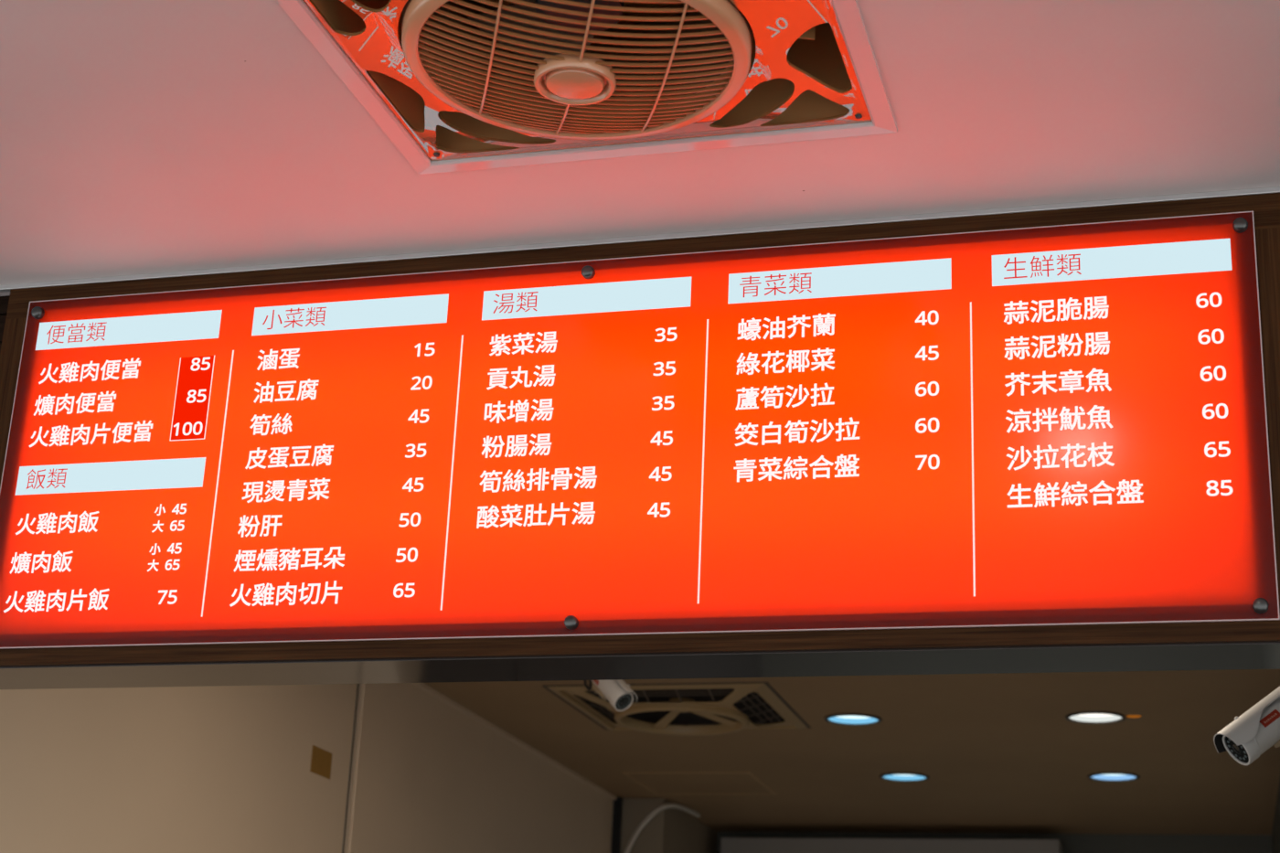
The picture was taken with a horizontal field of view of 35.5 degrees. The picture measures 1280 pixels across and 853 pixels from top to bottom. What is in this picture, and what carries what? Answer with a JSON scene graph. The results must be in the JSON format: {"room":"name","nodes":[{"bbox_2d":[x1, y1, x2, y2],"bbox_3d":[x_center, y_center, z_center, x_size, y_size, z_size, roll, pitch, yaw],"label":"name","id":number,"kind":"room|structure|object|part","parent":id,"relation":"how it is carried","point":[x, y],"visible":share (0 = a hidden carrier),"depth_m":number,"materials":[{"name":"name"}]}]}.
{"room":"restaurant","nodes":[
{"label":"restaurant","id":0,"kind":"room"},
{"bbox_2d":[0,295,9,352],"bbox_3d":[-0.035,1.069,2.536,7.200,2.795,0.105,-3,-20,15],"label":"wall","id":1,"kind":"structure","parent":0,"point":[4,300],"depth_m":3.23,"materials":[{"name":"brown wood"}]},
{"bbox_2d":[0,192,1279,666],"bbox_3d":[-0.067,0.043,2.888,1.940,0.612,0.162,-3,-20,15],"label":"menu sign","id":2,"kind":"object","parent":1,"relation":"attached to","point":[1057,427],"visible":1,"depth_m":2.79,"materials":[{"name":"red plastic"}]},
{"bbox_3d":[-0.947,-0.178,3.147,0.019,0.019,0.019,-3,-20,15],"label":"standoff knob","id":3,"kind":"part","parent":2,"relation":"part of","materials":[{"name":"grey metal"}]},
{"bbox_3d":[-0.094,0.269,2.734,0.019,0.019,0.019,-3,-20,15],"label":"standoff knob","id":4,"kind":"part","parent":2,"relation":"part of","materials":[{"name":"grey metal"}]},
{"bbox_3d":[-0.075,-0.224,2.908,0.019,0.019,0.019,-3,-20,15],"label":"standoff knob","id":5,"kind":"part","parent":2,"relation":"part of","materials":[{"name":"grey metal"}]},
{"bbox_3d":[-0.076,0.310,2.804,1.940,0.053,0.144,-3,-20,15],"label":"rail","id":6,"kind":"part","parent":2,"relation":"part of","materials":[{"name":"brown wood"}]},
{"bbox_3d":[-0.052,-0.218,2.989,1.940,0.052,0.144,-3,-20,15],"label":"rail","id":7,"kind":"part","parent":2,"relation":"part of","materials":[{"name":"brown wood"}]},
{"bbox_3d":[0.801,-0.268,2.668,0.019,0.019,0.019,-3,-20,15],"label":"standoff knob","id":8,"kind":"part","parent":2,"relation":"part of","materials":[{"name":"grey metal"}]},
{"bbox_3d":[0.775,0.224,2.496,0.019,0.019,0.019,-3,-20,15],"label":"standoff knob","id":9,"kind":"part","parent":2,"relation":"part of","materials":[{"name":"grey metal"}]},
{"bbox_2d":[0,641,1279,689],"bbox_3d":[-0.245,0.347,2.847,2.600,0.003,0.142,-3,-20,15],"label":"beam","id":10,"kind":"structure","parent":1,"relation":"attached to","point":[1242,655],"depth_m":2.76,"materials":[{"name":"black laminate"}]},
{"bbox_2d":[0,186,1279,292],"bbox_3d":[0.002,-0.273,2.918,7.200,0.008,0.012,-3,-20,15],"label":"trim","id":11,"kind":"structure","parent":1,"relation":"attached to","point":[4,288],"depth_m":2.90,"materials":[{"name":"grey"}]},
{"bbox_2d":[0,682,613,852],"bbox_3d":[-0.706,2.137,5.663,0.050,2.795,5.890,-3,-20,15],"label":"wall","id":12,"kind":"structure","parent":0,"point":[211,769],"depth_m":5.00,"materials":[{"name":"beige paint"}]},
{"bbox_2d":[309,745,332,779],"bbox_3d":[-0.844,0.890,5.293,0.002,0.070,0.126,-3,-20,15],"label":"tape patch","id":13,"kind":"object","parent":12,"relation":"attached to","point":[321,762],"visible":1,"depth_m":5.29,"materials":[{"name":"brown plastic"}]},
{"bbox_2d":[348,683,365,852],"bbox_3d":[-0.830,1.954,5.159,0.014,2.795,0.014,-3,-20,15],"label":"trim","id":14,"kind":"structure","parent":12,"relation":"attached to","point":[364,685],"depth_m":5.51,"materials":[{"name":"beige laminate"}]},
{"bbox_2d":[412,682,616,799],"bbox_3d":[-0.744,0.664,5.678,0.012,0.012,4.925,-3,-20,15],"label":"trim","id":15,"kind":"structure","parent":12,"relation":"attached to","point":[421,686],"depth_m":6.71,"materials":[{"name":"beige laminate"}]},
{"bbox_2d":[610,797,622,852],"bbox_3d":[-0.146,2.784,7.432,0.030,2.795,0.029,-3,-20,15],"label":"trim","id":16,"kind":"structure","parent":12,"relation":"attached to","point":[617,811],"depth_m":7.85,"materials":[{"name":"black"}]},
{"bbox_2d":[0,0,1279,834],"bbox_3d":[0.278,0.057,3.865,7.200,0.020,10.100,-3,-20,15],"label":"ceiling","id":17,"kind":"structure","parent":0,"point":[137,136],"depth_m":2.78,"materials":[{"name":"white paint"}]},
{"bbox_2d":[276,0,897,174],"bbox_3d":[-0.070,-0.532,2.384,0.660,0.290,0.660,-3,-20,15],"label":"ceiling fan","id":18,"kind":"object","parent":17,"relation":"hanging from","point":[468,82],"visible":1,"depth_m":2.44,"materials":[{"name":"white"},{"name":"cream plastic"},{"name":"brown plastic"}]},
{"bbox_3d":[-0.113,-0.490,2.486,0.168,0.047,0.118,-10,-23,32],"label":"fan blade","id":19,"kind":"part","parent":18,"relation":"part of","materials":[{"name":"brown plastic"}]},
{"bbox_2d":[401,0,751,140],"bbox_3d":[-0.075,-0.428,2.348,0.411,0.070,0.411,-3,-20,15],"label":"grille","id":20,"kind":"object","parent":18,"relation":"attached to","point":[572,81],"depth_m":2.34,"materials":[{"name":"brown plastic"}]},
{"bbox_3d":[-0.069,-0.574,2.399,0.110,0.190,0.110,-3,-20,15],"label":"motor","id":21,"kind":"part","parent":18,"relation":"part of","materials":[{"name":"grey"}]},
{"bbox_2d":[583,679,637,711],"bbox_3d":[-0.098,0.650,5.249,0.088,0.214,0.240,16,-23,-33],"label":"security camera","id":22,"kind":"object","parent":17,"relation":"attached to","point":[621,697],"visible":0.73,"depth_m":5.17,"materials":[{"name":"white plastic"}]},
{"bbox_3d":[-0.042,0.710,5.156,0.038,0.038,0.047,-3,-20,15],"label":"glass","id":23,"kind":"part","parent":22,"relation":"part of","materials":[{"name":"black glass"}]},
{"bbox_2d":[616,679,637,701],"bbox_3d":[-0.052,0.665,5.198,0.051,0.103,0.111,20,-26,-41],"label":"hood","id":24,"kind":"object","parent":22,"relation":"attached to","point":[624,692],"depth_m":5.15,"materials":[{"name":"white plastic"}]},
{"bbox_2d":[542,682,810,735],"bbox_3d":[0.129,0.810,6.173,0.684,0.215,0.680,-3,-20,15],"label":"ceiling fan","id":25,"kind":"object","parent":17,"relation":"attached to","point":[670,709],"visible":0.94,"depth_m":6.18,"materials":[{"name":"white plastic"}]},
{"bbox_3d":[0.128,0.877,6.149,0.598,0.034,0.598,-3,-20,15],"label":"plate","id":26,"kind":"part","parent":25,"relation":"part of","materials":[{"name":"brown plastic"}]},
{"bbox_2d":[614,701,747,735],"bbox_3d":[0.127,0.888,6.145,0.412,0.049,0.412,-3,-20,15],"label":"grille","id":27,"kind":"object","parent":25,"relation":"attached to","point":[726,709],"depth_m":6.17,"materials":[{"name":"brown plastic"}]},
{"bbox_2d":[622,771,777,794],"bbox_3d":[0.230,1.337,7.480,0.480,0.004,0.480,-3,-20,15],"label":"access panel","id":28,"kind":"object","parent":17,"relation":"attached to","point":[658,783],"visible":1,"depth_m":7.46,"materials":[{"name":"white paint"}]},
{"bbox_2d":[824,713,882,725],"bbox_3d":[0.663,0.888,6.215,0.178,0.056,0.178,-3,-20,15],"label":"recessed light","id":29,"kind":"object","parent":17,"relation":"in","point":[839,719],"visible":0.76,"depth_m":6.27,"materials":[{"name":"white"}]},
{"bbox_3d":[0.664,0.877,6.219,0.153,0.035,0.153,-3,-20,15],"label":"bulb","id":30,"kind":"part","parent":29,"relation":"part of","materials":[{"name":"glass"}]},
{"bbox_2d":[879,772,929,781],"bbox_3d":[0.948,1.233,7.162,0.178,0.056,0.178,-3,-20,15],"label":"recessed light","id":31,"kind":"object","parent":17,"relation":"in","point":[889,776],"visible":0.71,"depth_m":7.21,"materials":[{"name":"white"}]},
{"bbox_3d":[0.949,1.223,7.166,0.153,0.035,0.153,-3,-20,15],"label":"bulb","id":32,"kind":"part","parent":31,"relation":"part of","materials":[{"name":"glass"}]},
{"bbox_2d":[1065,711,1141,724],"bbox_3d":[1.379,0.852,6.022,0.178,0.056,0.195,15,-23,-31],"label":"recessed light","id":33,"kind":"object","parent":17,"relation":"in","point":[1081,717],"visible":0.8,"depth_m":6.08,"materials":[{"name":"white plastic"}]},
{"bbox_3d":[1.374,0.845,6.033,0.153,0.035,0.153,-3,-20,15],"label":"bulb","id":34,"kind":"part","parent":33,"relation":"part of","materials":[{"name":"white glass"}]},
{"bbox_2d":[1087,771,1140,781],"bbox_3d":[1.653,1.199,6.975,0.178,0.056,0.178,-3,-20,15],"label":"recessed light","id":35,"kind":"object","parent":17,"relation":"in","point":[1104,776],"visible":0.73,"depth_m":7.02,"materials":[{"name":"white"}]},
{"bbox_2d":[620,798,717,852],"bbox_3d":[0.061,2.936,7.838,0.200,2.795,0.915,-3,-20,15],"label":"wall pillar","id":36,"kind":"structure","parent":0,"point":[671,830],"depth_m":7.88,"materials":[{"name":"beige paint"}]},
{"bbox_2d":[624,802,700,852],"bbox_3d":[0.100,2.258,7.715,0.140,1.594,0.484,-13,-25,38],"label":"hose","id":37,"kind":"object","parent":36,"relation":"attached to","point":[656,810],"visible":1,"depth_m":7.81,"materials":[{"name":"beige"}]},
{"bbox_2d":[716,832,1272,852],"bbox_3d":[1.297,3.039,7.971,2.600,2.795,0.050,-3,-20,15],"label":"wall","id":38,"kind":"structure","parent":0,"point":[1072,843],"depth_m":8.23,"materials":[{"name":"grey paint"}]},
{"bbox_2d":[720,837,1064,852],"bbox_3d":[1.036,1.942,8.272,1.405,0.440,0.268,-3,-20,15],"label":"upper cabinet","id":39,"kind":"object","parent":38,"relation":"attached to","point":[728,845],"visible":1,"depth_m":8.23,"materials":[{"name":"grey"}]},
{"bbox_2d":[1271,778,1279,852],"bbox_3d":[1.751,2.012,4.989,0.050,2.795,5.890,-3,-20,15],"label":"wall","id":40,"kind":"structure","parent":0,"point":[1275,832],"depth_m":7.38,"materials":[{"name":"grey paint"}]},
{"bbox_2d":[1213,686,1279,765],"bbox_3d":[1.149,0.528,3.516,0.314,0.158,0.109,12,-21,-24],"label":"security camera","id":41,"kind":"object","parent":40,"relation":"attached to","point":[1252,733],"visible":1,"depth_m":3.45,"materials":[{"name":"white plastic"}]},
{"bbox_3d":[1.034,0.559,3.461,0.039,0.046,0.054,-3,-20,15],"label":"glass","id":42,"kind":"part","parent":41,"relation":"part of","materials":[{"name":"black glass"}]}
]}

